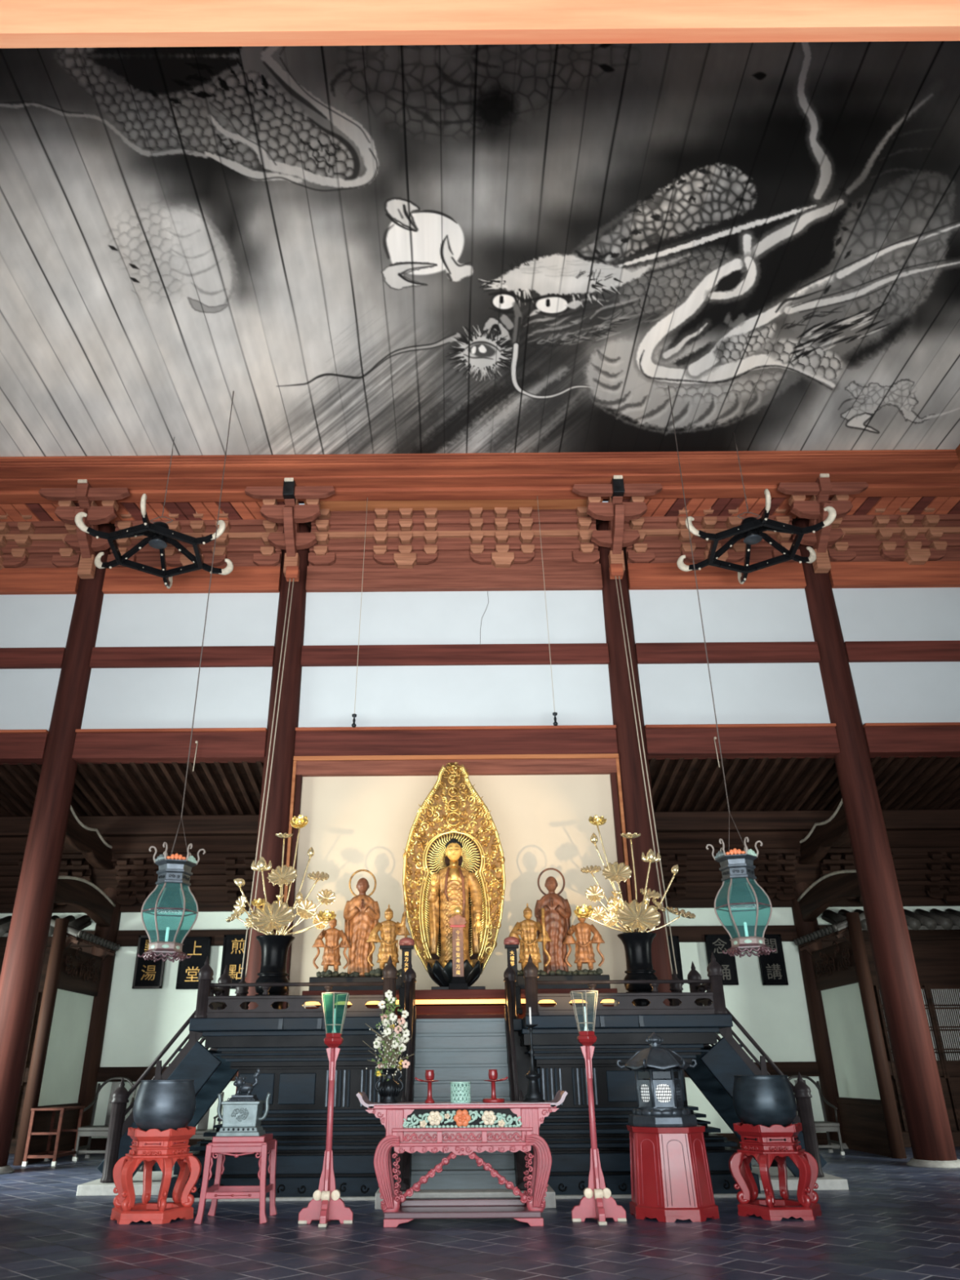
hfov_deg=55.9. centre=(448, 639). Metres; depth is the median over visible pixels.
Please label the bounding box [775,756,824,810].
beam
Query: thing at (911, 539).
frieze
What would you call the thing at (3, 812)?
beam
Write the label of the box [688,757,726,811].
beam
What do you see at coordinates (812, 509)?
bracket
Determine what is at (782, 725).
trim
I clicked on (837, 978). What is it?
beam
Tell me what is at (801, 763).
beam
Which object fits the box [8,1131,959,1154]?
baseboard
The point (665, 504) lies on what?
trim
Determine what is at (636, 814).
column
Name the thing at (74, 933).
canopy
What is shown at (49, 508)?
trim
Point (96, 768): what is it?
beam
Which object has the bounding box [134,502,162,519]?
trim
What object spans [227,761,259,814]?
beam
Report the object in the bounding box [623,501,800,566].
frieze
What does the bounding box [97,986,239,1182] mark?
stairs
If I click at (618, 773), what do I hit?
trim
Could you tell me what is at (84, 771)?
beam
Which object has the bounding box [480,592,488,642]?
plaster
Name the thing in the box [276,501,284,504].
trim
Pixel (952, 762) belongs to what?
beam
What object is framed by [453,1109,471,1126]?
flower
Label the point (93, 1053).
column
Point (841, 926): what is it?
canopy
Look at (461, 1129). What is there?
table
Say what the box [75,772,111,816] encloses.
beam
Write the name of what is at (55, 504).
trim
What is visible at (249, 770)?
beam
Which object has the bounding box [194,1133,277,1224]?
stool
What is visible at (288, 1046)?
dais
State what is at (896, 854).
beam
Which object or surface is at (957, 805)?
beam
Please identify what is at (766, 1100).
bronze bowl
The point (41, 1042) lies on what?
column
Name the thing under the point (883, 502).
trim
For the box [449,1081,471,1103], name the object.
pot
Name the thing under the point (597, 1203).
lamp
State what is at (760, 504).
trim
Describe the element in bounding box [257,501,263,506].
trim
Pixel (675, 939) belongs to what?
plaque
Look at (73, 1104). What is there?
beam
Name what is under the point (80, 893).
tie beam
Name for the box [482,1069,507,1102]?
candleholder
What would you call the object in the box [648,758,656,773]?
beam
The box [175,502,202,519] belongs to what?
trim
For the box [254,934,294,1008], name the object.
vase
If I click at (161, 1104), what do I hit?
bronze bowl
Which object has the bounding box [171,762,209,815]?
beam
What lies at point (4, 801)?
beam
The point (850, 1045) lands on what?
wall partition
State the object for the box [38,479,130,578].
bracket
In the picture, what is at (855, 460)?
beam
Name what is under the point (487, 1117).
flower
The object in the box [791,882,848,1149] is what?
column
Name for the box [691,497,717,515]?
trim
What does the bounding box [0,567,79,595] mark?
beam
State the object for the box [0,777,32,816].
beam
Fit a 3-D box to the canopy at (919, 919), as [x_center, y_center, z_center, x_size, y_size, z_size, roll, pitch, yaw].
[10.779,6.315,20.461,4.200,0.619,1.236,0,-26,0]
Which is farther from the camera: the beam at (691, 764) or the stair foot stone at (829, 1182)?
the beam at (691, 764)
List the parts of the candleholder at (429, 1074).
stem, drip dish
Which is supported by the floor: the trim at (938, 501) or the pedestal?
the pedestal
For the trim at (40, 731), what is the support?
attached to the wall at (354, 824)
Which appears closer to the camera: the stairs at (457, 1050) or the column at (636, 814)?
the stairs at (457, 1050)
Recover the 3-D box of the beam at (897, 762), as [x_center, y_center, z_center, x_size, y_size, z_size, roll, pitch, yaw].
[9.458,3.626,20.565,0.100,0.820,4.500,0,-26,0]
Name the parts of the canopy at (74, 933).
support arm, support arm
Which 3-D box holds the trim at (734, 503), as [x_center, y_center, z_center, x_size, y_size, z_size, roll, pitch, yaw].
[6.497,-3.077,20.731,0.237,0.380,0.807,15,-30,-29]
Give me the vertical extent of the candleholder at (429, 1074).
0.345 m
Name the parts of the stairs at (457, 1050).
newel post, newel post, hand rail, rail panel, rail panel, newel post, hand rail, newel post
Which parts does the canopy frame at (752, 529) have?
ring rail, curved arm, curved arm, ring rail, ring rail, curved arm, hanging chain, boss plate, curved arm, ring rail, ring rail, curved arm, curved arm, ring rail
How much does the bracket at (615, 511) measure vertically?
1.860 m
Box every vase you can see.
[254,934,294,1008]
[374,1068,404,1102]
[617,932,657,1006]
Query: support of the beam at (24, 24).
attached to the wall
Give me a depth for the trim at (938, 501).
20.70 m
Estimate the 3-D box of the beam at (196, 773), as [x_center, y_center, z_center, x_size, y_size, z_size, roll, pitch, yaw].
[-5.371,3.740,20.565,0.100,0.820,4.500,0,-26,0]
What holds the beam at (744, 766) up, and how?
on the beam at (894, 820)
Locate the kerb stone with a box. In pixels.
[166,1192,765,1201]
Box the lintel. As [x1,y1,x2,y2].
[295,758,617,777]
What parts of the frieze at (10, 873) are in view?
frieze rail, frieze rail, frieze rail, frieze rail, bracket arm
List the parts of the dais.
fluted post, pierced panel, rail, fluted post, fluted post, waist panel, moulding, moulding, moulding, moulding, rail, moulding, pierced panel, rail, rail, waist panel, moulding, moulding, moulding, moulding, moulding, moulding, moulding, moulding, fluted post, fluted post, moulding, moulding, moulding, moulding, moulding, waist panel, rail, moulding, rail, moulding, pierced panel, moulding, rail, moulding, moulding, moulding, moulding, moulding, waist panel, fluted post, fluted post, rail, pierced panel, fluted post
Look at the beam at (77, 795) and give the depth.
20.40 m
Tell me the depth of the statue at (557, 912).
15.30 m
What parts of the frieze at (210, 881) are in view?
bracket arm, bracket arm, frieze rail, frieze rail, frieze rail, frieze rail, bracket arm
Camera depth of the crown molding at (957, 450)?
19.45 m
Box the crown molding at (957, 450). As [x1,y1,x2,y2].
[955,444,959,461]
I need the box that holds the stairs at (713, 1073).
[678,982,826,1177]
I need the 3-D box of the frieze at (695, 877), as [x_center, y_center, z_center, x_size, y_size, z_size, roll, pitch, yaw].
[5.972,5.449,21.026,4.200,1.375,0.917,0,-26,0]
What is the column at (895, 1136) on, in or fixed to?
on the floor
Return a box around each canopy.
[0,915,91,937]
[50,919,119,982]
[793,911,865,977]
[821,908,959,930]
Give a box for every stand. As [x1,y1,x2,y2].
[110,1125,201,1224]
[728,1121,822,1220]
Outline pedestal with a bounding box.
[626,1124,719,1222]
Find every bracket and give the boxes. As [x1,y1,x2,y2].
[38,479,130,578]
[244,477,335,577]
[572,475,662,572]
[777,473,868,573]
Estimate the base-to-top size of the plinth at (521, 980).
0.220 m
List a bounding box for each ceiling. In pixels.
[0,40,959,457]
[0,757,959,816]
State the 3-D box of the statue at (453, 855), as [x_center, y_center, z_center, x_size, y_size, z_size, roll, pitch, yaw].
[0.061,4.042,15.877,1.700,3.998,0.948,-11,-27,20]
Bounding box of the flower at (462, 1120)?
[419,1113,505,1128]
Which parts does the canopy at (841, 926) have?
support arm, support arm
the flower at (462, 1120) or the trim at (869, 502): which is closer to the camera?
the flower at (462, 1120)
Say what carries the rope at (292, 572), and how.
attached to the dais
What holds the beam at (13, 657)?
attached to the column
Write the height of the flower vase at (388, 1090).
0.366 m
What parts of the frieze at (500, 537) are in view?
bracket arm, bracket arm, frieze rail, frieze rail, frieze rail, frieze rail, bracket arm, bracket arm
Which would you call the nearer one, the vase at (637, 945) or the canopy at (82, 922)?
the vase at (637, 945)
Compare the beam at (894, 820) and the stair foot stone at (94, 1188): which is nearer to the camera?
the stair foot stone at (94, 1188)
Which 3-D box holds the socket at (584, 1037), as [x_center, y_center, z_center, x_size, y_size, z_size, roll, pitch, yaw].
[1.647,4.751,10.780,0.216,0.160,0.247,0,-26,0]
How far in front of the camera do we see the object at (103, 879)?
20.92 m
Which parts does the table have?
leg, leg, post, pierced scroll panel, pierced scroll panel, rail, rail, pierced scroll panel, post, leg, leg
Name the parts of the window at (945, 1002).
dado panel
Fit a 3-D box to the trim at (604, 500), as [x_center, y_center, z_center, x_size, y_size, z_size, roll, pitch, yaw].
[0.072,-7.521,12.627,25.800,0.140,19.500,0,-26,0]
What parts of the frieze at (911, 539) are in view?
bracket arm, frieze rail, frieze rail, frieze rail, bracket arm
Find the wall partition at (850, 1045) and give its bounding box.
[821,982,880,1099]
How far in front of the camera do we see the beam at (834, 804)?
20.55 m
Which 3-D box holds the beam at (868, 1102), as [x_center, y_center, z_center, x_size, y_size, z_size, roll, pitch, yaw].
[8.357,9.359,18.328,0.190,0.120,2.400,0,-26,0]
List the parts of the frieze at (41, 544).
bracket arm, frieze rail, frieze rail, frieze rail, bracket arm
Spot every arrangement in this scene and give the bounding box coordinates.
[226,814,336,935]
[573,814,695,933]
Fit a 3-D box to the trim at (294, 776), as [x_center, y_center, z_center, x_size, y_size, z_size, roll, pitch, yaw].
[-3.103,4.777,17.390,0.060,5.020,0.320,0,-26,0]
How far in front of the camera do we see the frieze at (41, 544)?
20.56 m
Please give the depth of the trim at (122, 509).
20.73 m
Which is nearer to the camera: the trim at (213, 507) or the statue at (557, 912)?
the statue at (557, 912)
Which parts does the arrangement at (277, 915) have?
stem, stem, lotus flower, stem, stem, stem, stem, stem, stem, stem, lotus flower, stem, stem, stem, stem, lotus flower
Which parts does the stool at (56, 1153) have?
leg, leg, frame, leg, leg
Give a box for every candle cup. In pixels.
[425,1070,434,1080]
[488,1069,497,1079]
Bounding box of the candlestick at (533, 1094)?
[522,1007,545,1102]
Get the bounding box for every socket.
[324,1032,343,1047]
[577,1031,596,1045]
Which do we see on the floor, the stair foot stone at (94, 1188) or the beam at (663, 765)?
the stair foot stone at (94, 1188)
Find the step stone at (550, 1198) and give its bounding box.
[374,1184,555,1209]
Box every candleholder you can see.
[414,1070,439,1103]
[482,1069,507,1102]
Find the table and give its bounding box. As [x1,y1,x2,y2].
[356,1089,567,1227]
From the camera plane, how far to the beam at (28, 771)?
19.09 m
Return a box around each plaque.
[132,935,165,988]
[175,937,211,989]
[220,934,248,989]
[667,935,684,984]
[704,934,738,985]
[755,933,788,985]
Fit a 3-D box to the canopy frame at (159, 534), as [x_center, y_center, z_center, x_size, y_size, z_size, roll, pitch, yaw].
[-5.763,-2.960,18.393,2.954,2.918,3.179,0,-26,0]
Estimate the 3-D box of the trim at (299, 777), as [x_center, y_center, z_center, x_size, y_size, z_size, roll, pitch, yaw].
[-3.002,4.915,17.346,0.100,4.730,0.280,0,-26,0]
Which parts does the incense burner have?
handle, foot plate, lid, handle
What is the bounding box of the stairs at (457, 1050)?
[395,958,531,1191]
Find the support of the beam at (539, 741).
attached to the column at (277, 814)
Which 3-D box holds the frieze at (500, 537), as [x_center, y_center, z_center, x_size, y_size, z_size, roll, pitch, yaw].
[0.111,-2.436,20.648,6.560,1.820,0.400,0,-26,0]
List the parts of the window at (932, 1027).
dado panel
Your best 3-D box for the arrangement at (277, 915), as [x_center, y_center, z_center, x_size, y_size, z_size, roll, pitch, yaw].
[-2.667,3.881,14.571,1.735,2.258,0.734,0,-26,0]
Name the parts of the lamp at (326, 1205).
candle bulb, wire frame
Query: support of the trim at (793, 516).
attached to the wall at (354, 824)
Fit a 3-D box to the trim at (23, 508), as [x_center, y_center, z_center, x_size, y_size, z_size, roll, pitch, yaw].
[-9.703,-2.953,20.731,0.237,0.380,0.807,-16,-30,29]
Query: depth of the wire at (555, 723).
18.68 m
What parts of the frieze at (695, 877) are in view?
bracket arm, frieze rail, frieze rail, frieze rail, frieze rail, bracket arm, bracket arm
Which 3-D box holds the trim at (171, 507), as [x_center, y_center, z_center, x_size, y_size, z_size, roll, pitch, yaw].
[-6.283,-2.979,20.731,0.237,0.380,0.807,-16,-30,29]
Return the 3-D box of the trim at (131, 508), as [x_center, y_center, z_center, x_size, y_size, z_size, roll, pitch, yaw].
[-7.213,-2.972,20.731,0.237,0.380,0.807,-16,-30,29]
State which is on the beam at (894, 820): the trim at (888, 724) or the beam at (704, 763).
the beam at (704, 763)
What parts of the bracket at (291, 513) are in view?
wing arm, projecting arm, wing arm, projecting arm, wing arm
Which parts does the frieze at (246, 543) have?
bracket arm, frieze rail, bracket arm, frieze rail, frieze rail, bracket arm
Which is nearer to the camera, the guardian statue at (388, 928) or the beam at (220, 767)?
the guardian statue at (388, 928)
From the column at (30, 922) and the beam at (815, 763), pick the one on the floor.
the column at (30, 922)
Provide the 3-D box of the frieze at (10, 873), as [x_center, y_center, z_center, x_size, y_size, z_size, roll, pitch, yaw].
[-10.327,5.575,21.026,4.000,1.375,0.917,0,-26,0]
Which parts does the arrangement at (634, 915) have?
lotus flower, lotus flower, stem, stem, stem, stem, stem, stem, stem, stem, stem, stem, stem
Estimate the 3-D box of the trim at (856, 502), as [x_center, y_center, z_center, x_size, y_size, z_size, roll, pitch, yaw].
[9.296,-3.099,20.731,0.237,0.380,0.807,15,-30,-29]
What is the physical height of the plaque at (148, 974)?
1.150 m
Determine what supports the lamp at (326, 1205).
on the floor
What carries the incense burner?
on the stool at (223, 1145)
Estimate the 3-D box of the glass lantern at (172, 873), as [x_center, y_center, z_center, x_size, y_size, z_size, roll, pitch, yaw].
[-4.191,-0.107,15.472,0.727,10.607,0.836,-6,-26,12]
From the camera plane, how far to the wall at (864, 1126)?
18.00 m
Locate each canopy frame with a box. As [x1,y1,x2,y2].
[74,436,233,588]
[676,433,836,584]
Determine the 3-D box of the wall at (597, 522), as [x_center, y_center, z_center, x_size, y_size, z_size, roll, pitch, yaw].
[0.127,-0.447,20.196,25.400,6.020,0.100,0,-26,0]
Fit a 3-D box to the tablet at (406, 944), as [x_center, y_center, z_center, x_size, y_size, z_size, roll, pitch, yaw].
[-0.669,5.314,14.309,0.260,1.160,0.200,0,-26,0]
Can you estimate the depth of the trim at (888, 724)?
18.58 m
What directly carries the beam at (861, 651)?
attached to the column
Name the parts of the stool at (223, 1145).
leg, leg, seat frame, leg, leg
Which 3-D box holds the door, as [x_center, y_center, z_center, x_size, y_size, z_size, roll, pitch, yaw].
[-7.952,8.899,18.608,0.140,3.100,2.400,0,-26,0]
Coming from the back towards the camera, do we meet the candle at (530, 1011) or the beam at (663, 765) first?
the beam at (663, 765)
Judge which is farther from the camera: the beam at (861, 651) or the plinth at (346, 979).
the beam at (861, 651)
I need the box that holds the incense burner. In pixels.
[215,1067,271,1136]
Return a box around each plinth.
[308,976,401,991]
[517,974,610,989]
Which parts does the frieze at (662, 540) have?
bracket arm, frieze rail, frieze rail, bracket arm, frieze rail, bracket arm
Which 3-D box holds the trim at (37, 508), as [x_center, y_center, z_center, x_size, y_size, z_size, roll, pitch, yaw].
[-9.393,-2.955,20.731,0.237,0.380,0.807,-16,-30,29]
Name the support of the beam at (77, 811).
on the beam at (894, 820)
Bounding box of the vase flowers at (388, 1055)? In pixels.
[363,990,414,1080]
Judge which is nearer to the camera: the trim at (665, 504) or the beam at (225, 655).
the beam at (225, 655)
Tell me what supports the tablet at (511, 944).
on the dais
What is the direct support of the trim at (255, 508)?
attached to the frieze at (246, 543)
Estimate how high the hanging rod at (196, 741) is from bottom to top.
0.650 m
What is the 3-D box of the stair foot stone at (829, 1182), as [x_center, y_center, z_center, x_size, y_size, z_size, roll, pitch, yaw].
[4.866,7.952,13.389,1.250,0.130,2.150,0,-26,0]
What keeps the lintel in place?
attached to the column at (277, 814)
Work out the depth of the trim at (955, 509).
20.79 m
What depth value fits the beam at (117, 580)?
20.15 m
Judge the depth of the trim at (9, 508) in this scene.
20.71 m
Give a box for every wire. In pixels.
[351,501,367,727]
[537,496,558,725]
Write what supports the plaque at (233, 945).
hanging from the beam at (788, 932)
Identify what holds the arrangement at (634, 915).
in the vase at (637, 945)
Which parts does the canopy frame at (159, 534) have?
ring rail, curved arm, curved arm, ring rail, ring rail, curved arm, boss plate, hanging chain, curved arm, ring rail, ring rail, curved arm, curved arm, ring rail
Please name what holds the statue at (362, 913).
on the dais
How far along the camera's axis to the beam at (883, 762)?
19.08 m
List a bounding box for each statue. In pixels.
[311,918,351,977]
[338,869,380,977]
[366,884,410,976]
[402,761,506,986]
[509,903,551,975]
[534,867,572,975]
[562,916,604,974]
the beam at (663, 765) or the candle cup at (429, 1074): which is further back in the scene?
the beam at (663, 765)
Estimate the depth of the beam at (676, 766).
19.73 m
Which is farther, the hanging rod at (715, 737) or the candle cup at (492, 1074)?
the hanging rod at (715, 737)
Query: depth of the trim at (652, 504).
20.69 m
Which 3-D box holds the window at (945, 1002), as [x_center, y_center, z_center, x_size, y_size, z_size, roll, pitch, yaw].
[11.401,9.136,19.881,1.160,2.900,0.110,0,-26,0]
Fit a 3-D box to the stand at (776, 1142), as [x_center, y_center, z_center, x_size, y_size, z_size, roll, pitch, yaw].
[3.777,6.144,10.516,1.019,0.930,0.917,0,-26,0]
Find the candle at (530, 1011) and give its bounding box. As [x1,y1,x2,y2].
[528,1007,531,1024]
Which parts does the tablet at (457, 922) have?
red cornice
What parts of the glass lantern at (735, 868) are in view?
suspension cord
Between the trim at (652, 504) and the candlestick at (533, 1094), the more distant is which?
the trim at (652, 504)
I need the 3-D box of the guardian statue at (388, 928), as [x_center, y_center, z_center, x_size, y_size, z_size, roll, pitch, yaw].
[-1.014,4.885,15.191,0.748,1.499,0.352,5,-26,-10]
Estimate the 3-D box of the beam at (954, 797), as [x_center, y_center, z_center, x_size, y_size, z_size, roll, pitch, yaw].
[11.488,3.610,20.565,0.100,0.820,4.500,0,-26,0]
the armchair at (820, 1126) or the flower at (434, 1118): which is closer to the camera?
the flower at (434, 1118)
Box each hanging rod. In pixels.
[192,740,198,771]
[713,736,719,767]
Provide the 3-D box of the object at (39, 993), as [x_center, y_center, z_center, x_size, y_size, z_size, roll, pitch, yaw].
[-9.849,9.300,19.881,1.160,2.900,0.110,0,-26,0]
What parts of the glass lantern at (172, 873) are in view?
suspension cord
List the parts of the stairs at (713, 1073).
hand rail, hand rail, rail panel, hand rail, newel post, newel post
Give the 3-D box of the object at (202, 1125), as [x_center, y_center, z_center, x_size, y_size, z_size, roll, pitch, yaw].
[-4.946,9.595,17.984,0.784,1.264,0.694,0,-26,0]
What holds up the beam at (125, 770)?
on the beam at (894, 820)
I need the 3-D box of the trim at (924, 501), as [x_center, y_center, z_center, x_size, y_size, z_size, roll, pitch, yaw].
[10.846,-3.111,20.731,0.237,0.380,0.807,15,-30,-29]
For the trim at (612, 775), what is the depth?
17.77 m
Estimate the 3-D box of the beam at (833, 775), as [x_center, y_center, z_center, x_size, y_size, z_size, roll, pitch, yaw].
[8.298,3.635,20.565,0.100,0.820,4.500,0,-26,0]
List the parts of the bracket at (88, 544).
wing arm, projecting arm, wing arm, wing arm, projecting arm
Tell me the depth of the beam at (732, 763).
19.78 m
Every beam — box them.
[0,0,959,48]
[0,449,959,511]
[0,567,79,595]
[0,647,65,669]
[0,733,48,764]
[0,764,35,809]
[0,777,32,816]
[0,791,24,816]
[0,804,11,816]
[0,808,959,837]
[0,857,245,862]
[0,896,959,913]
[0,924,959,947]
[3,763,37,798]
[17,763,39,786]
[23,1060,959,1082]
[31,763,86,816]
[36,1102,80,1113]
[53,875,115,927]
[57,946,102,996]
[63,805,113,869]
[71,731,266,764]
[72,786,98,816]
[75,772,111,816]
[77,762,123,815]
[87,762,135,815]
[88,645,274,668]
[101,762,147,815]
[102,565,281,594]
[115,762,160,815]
[128,762,173,815]
[143,762,185,815]
[157,762,197,815]
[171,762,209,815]
[185,761,222,814]
[200,761,234,814]
[213,761,246,814]
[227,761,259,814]
[241,761,261,804]
[255,761,263,777]
[293,728,617,755]
[300,643,608,666]
[305,563,602,592]
[626,562,806,590]
[635,641,820,664]
[644,727,839,759]
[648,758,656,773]
[651,758,670,798]
[653,758,684,811]
[664,758,697,811]
[666,851,959,857]
[676,757,712,811]
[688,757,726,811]
[701,757,740,811]
[713,757,754,811]
[725,757,768,811]
[737,757,782,811]
[751,757,796,810]
[763,757,810,810]
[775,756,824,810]
[787,756,835,810]
[796,869,861,921]
[798,798,849,864]
[800,764,837,810]
[811,941,857,991]
[812,778,839,810]
[824,756,880,810]
[828,560,959,588]
[835,1097,881,1106]
[844,640,959,662]
[863,726,959,758]
[872,756,894,778]
[875,756,908,791]
[877,755,923,801]
[880,755,937,809]
[887,755,951,809]
[899,756,959,809]
[911,762,959,809]
[924,775,959,809]
[936,787,959,809]
[948,799,959,809]
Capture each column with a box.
[0,524,115,1174]
[13,918,69,1165]
[71,887,120,1155]
[235,523,310,1091]
[596,520,671,1005]
[791,518,959,1168]
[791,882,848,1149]
[844,911,906,1159]
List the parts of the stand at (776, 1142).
leg, leg, waist panel, leg, waist panel, leg, waist panel, leg, leg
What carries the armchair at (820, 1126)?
on the floor
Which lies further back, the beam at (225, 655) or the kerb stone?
the beam at (225, 655)
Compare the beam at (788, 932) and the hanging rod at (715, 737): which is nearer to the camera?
the hanging rod at (715, 737)
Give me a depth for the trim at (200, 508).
20.71 m
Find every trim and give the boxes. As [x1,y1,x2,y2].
[0,503,26,521]
[0,506,13,521]
[0,728,48,733]
[12,503,40,521]
[25,503,53,520]
[39,502,61,520]
[52,502,59,507]
[75,727,266,733]
[95,502,122,524]
[116,502,134,520]
[121,502,142,520]
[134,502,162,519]
[148,502,174,519]
[161,502,189,519]
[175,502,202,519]
[189,502,216,519]
[202,502,229,519]
[216,502,242,519]
[230,502,256,519]
[244,502,265,519]
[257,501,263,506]
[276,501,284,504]
[281,774,302,1008]
[282,760,296,932]
[293,753,618,760]
[295,724,616,731]
[297,498,608,503]
[609,772,629,966]
[615,758,635,932]
[622,498,630,502]
[641,498,662,516]
[644,723,835,728]
[650,498,676,516]
[664,497,690,516]
[678,497,704,515]
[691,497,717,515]
[705,497,731,515]
[717,497,744,515]
[731,497,758,515]
[744,497,772,515]
[758,497,785,515]
[772,497,791,515]
[785,497,811,518]
[845,497,867,515]
[852,497,880,515]
[862,722,959,727]
[866,497,894,515]
[880,496,908,515]
[893,496,922,514]
[906,496,936,514]
[920,496,949,514]
[933,496,959,514]
[946,500,959,514]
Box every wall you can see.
[0,587,959,1008]
[0,906,959,1138]
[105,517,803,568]
[682,896,920,898]
[838,1103,891,1157]
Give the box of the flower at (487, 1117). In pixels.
[481,1111,496,1124]
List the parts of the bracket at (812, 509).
wing arm, projecting arm, wing arm, wing arm, projecting arm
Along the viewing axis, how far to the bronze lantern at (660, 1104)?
10.70 m
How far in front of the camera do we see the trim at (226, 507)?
20.72 m
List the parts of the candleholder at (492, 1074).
drip dish, stem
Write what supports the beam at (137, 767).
on the beam at (894, 820)
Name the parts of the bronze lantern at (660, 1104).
corner post, panel, corner post, panel, plate, corner post, panel, corner post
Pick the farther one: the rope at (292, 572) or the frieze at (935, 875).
the frieze at (935, 875)
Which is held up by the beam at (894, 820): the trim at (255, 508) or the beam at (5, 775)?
the beam at (5, 775)
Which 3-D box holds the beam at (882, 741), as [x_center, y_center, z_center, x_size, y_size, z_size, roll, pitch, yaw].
[10.531,2.103,18.684,3.930,0.550,0.400,0,-26,0]
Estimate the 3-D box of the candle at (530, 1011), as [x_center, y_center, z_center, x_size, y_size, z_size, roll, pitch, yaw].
[0.995,4.594,11.045,0.026,0.205,0.026,0,-26,0]
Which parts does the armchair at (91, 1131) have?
leg, armrest, seat, leg, crest rail, leg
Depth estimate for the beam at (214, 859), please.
20.98 m
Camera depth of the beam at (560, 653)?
19.40 m
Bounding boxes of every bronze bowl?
[132,1079,195,1131]
[732,1075,796,1127]
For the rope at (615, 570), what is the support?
attached to the dais
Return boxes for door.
[28,988,93,1164]
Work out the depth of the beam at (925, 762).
19.74 m
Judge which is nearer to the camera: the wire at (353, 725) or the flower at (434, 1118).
the flower at (434, 1118)
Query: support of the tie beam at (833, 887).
attached to the column at (931, 1141)
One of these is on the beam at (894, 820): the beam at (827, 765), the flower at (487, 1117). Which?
the beam at (827, 765)
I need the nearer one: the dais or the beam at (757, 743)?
the dais
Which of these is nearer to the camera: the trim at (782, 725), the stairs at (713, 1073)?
the stairs at (713, 1073)
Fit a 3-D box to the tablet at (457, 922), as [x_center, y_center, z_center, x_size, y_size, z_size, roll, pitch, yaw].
[0.149,5.025,14.755,0.860,1.295,0.258,0,-26,0]
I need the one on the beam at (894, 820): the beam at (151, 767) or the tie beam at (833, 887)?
the beam at (151, 767)
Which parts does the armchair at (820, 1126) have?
crest rail, leg, seat, armrest, arm post, leg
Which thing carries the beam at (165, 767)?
on the beam at (894, 820)
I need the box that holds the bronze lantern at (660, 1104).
[616,1031,697,1127]
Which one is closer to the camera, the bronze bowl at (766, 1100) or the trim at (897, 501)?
the bronze bowl at (766, 1100)
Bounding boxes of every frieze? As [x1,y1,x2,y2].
[0,513,80,570]
[0,852,93,909]
[106,509,284,570]
[114,850,256,910]
[307,506,599,568]
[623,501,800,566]
[658,846,797,906]
[818,844,959,905]
[826,506,959,564]
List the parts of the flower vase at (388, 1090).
handle, handle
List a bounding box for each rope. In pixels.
[240,565,299,977]
[608,563,677,973]
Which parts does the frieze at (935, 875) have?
frieze rail, frieze rail, frieze rail, frieze rail, bracket arm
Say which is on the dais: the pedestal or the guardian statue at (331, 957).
the guardian statue at (331, 957)
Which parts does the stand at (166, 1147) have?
leg, leg, waist panel, leg, waist panel, leg, waist panel, leg, leg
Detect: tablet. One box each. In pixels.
[397,937,414,1015]
[431,906,485,990]
[503,936,522,1014]
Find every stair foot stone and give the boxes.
[76,1169,177,1195]
[751,1164,848,1191]
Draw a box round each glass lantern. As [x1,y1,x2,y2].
[137,391,234,962]
[667,385,776,957]
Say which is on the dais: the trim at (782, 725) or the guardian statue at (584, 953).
the guardian statue at (584, 953)
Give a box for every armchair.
[72,1076,136,1160]
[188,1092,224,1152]
[787,1075,844,1155]
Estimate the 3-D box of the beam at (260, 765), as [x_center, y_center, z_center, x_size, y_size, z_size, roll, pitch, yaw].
[-3.921,3.729,20.565,0.100,0.820,4.500,0,-26,0]
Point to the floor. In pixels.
(895, 1220)
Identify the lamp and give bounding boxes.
[297,991,353,1227]
[569,990,626,1225]
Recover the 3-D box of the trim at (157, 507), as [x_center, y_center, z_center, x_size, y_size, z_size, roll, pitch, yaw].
[-6.593,-2.976,20.731,0.237,0.380,0.807,-16,-30,29]
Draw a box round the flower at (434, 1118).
[426,1111,442,1125]
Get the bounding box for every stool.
[22,1106,85,1165]
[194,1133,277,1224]
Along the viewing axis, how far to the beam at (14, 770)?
19.33 m
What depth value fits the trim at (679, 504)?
20.72 m
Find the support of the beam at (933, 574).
attached to the column
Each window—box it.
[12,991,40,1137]
[874,985,956,1131]
[927,985,959,1130]
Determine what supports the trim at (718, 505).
attached to the wall at (354, 824)
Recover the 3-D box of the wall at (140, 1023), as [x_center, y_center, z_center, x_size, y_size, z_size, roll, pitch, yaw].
[0.195,8.483,20.398,25.400,4.720,0.175,0,-26,0]
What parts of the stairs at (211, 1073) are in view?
newel post, newel post, hand rail, rail panel, hand rail, hand rail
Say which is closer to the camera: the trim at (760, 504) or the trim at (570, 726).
the trim at (570, 726)
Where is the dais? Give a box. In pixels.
[166,951,760,1198]
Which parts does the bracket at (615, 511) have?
wing arm, projecting arm, wing arm, wing arm, projecting arm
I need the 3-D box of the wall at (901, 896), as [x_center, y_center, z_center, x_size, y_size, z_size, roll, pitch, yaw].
[0.172,5.461,21.867,25.400,2.000,0.130,0,-26,0]
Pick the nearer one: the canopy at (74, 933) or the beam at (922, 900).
the canopy at (74, 933)
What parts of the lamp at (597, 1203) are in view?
wire frame, candle bulb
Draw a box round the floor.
[0,1146,959,1279]

